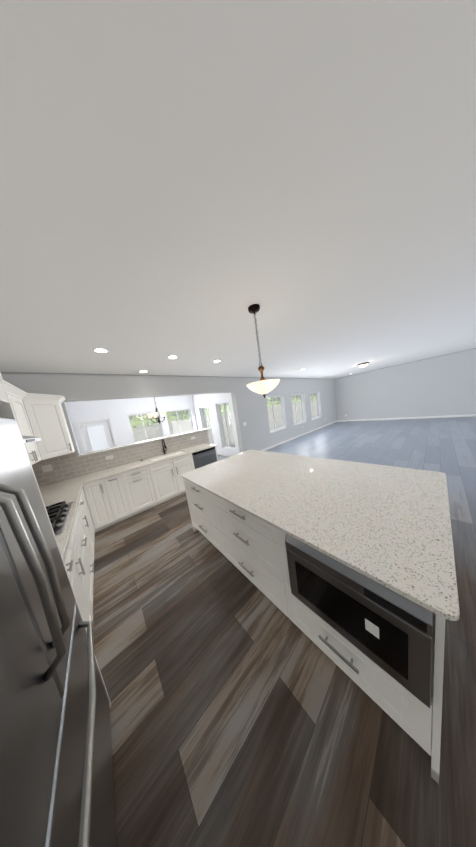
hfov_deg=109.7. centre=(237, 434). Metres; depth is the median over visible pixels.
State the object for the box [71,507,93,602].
base cabinet
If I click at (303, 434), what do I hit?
baseboard
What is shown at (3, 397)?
upper cabinet
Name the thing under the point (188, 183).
ceiling
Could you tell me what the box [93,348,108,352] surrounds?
recessed light
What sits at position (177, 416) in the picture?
sunroom window
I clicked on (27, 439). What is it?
range hood
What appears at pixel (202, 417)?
sunroom window
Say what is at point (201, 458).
dishwasher
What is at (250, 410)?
wall
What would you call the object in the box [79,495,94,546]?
base cabinet
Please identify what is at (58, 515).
cooktop
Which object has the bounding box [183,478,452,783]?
kitchen island
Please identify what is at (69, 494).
countertop
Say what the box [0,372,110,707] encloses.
enclosure
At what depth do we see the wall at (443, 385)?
8.11 m
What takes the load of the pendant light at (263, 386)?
hanging from the ceiling
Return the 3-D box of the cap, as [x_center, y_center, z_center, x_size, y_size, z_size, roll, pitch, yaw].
[-1.951,0.115,3.993,2.764,0.030,0.280,-15,11,-39]
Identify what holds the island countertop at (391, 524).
on the kitchen island
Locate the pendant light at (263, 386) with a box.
[246,304,279,397]
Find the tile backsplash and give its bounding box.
[32,430,208,486]
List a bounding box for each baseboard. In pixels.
[260,421,336,450]
[337,414,475,421]
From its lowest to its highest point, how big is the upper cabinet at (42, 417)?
0.926 m
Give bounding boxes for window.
[127,411,163,442]
[166,408,193,433]
[199,406,213,443]
[266,394,286,432]
[291,393,306,425]
[310,391,321,419]
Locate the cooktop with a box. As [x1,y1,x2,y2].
[46,501,71,534]
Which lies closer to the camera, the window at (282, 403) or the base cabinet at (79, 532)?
the base cabinet at (79, 532)
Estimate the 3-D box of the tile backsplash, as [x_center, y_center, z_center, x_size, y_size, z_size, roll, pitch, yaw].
[-2.111,0.313,3.723,3.340,0.464,0.010,-15,11,-39]
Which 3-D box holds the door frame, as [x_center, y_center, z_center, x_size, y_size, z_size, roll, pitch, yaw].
[-4.606,0.504,5.653,0.905,2.060,0.173,-15,11,-39]
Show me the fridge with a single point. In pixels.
(56, 780)
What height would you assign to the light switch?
0.115 m
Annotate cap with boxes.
[77,429,208,456]
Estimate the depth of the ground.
12.85 m
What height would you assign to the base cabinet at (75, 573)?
0.878 m
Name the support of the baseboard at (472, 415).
attached to the wall at (443, 385)
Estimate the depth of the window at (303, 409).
8.28 m
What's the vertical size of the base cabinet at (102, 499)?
0.878 m
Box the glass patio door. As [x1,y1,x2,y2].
[215,401,235,449]
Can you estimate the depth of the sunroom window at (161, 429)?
6.46 m
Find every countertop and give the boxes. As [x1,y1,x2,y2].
[39,443,216,494]
[42,483,82,562]
[181,450,459,620]
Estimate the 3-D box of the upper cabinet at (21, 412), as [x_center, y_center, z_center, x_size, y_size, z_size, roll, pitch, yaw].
[-2.710,-0.057,1.914,0.308,0.930,0.770,-15,11,-39]
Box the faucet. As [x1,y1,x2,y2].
[162,439,166,454]
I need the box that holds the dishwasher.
[192,447,216,468]
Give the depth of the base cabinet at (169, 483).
3.53 m
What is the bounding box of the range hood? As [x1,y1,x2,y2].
[22,435,40,442]
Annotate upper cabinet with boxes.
[0,378,15,409]
[12,390,43,464]
[24,393,74,459]
[60,402,74,449]
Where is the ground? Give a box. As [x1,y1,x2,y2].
[130,398,317,446]
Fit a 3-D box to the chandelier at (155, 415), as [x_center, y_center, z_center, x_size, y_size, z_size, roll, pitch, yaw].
[-2.693,-1.085,5.409,0.620,1.474,0.604,-15,11,-39]
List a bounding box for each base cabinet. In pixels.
[64,539,92,629]
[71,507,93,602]
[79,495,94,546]
[83,479,114,530]
[83,491,97,534]
[103,475,130,523]
[123,467,158,516]
[151,451,194,503]
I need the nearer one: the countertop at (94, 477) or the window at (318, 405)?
the countertop at (94, 477)
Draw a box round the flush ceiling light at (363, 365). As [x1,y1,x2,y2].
[357,362,368,367]
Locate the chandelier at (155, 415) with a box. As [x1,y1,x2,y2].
[147,402,166,423]
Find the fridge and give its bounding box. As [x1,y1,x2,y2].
[0,416,115,846]
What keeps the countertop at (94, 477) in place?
on the base cabinet at (169, 483)
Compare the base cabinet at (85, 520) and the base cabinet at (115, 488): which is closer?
the base cabinet at (85, 520)
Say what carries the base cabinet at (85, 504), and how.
on the floor
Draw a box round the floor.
[93,417,475,846]
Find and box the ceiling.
[0,0,475,378]
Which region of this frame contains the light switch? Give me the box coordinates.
[41,464,52,472]
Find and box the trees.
[129,393,316,427]
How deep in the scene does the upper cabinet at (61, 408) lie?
2.86 m
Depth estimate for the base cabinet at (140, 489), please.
3.16 m
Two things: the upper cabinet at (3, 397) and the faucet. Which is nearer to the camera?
the upper cabinet at (3, 397)
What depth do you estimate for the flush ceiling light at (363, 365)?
6.31 m
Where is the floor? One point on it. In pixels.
(245, 711)
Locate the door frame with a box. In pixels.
[74,417,117,452]
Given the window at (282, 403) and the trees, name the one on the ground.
the trees
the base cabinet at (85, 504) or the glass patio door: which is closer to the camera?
the base cabinet at (85, 504)
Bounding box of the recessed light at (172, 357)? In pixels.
[167,355,177,358]
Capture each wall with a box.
[1,372,336,455]
[65,393,239,456]
[334,348,475,419]
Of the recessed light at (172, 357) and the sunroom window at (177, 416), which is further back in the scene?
the sunroom window at (177, 416)

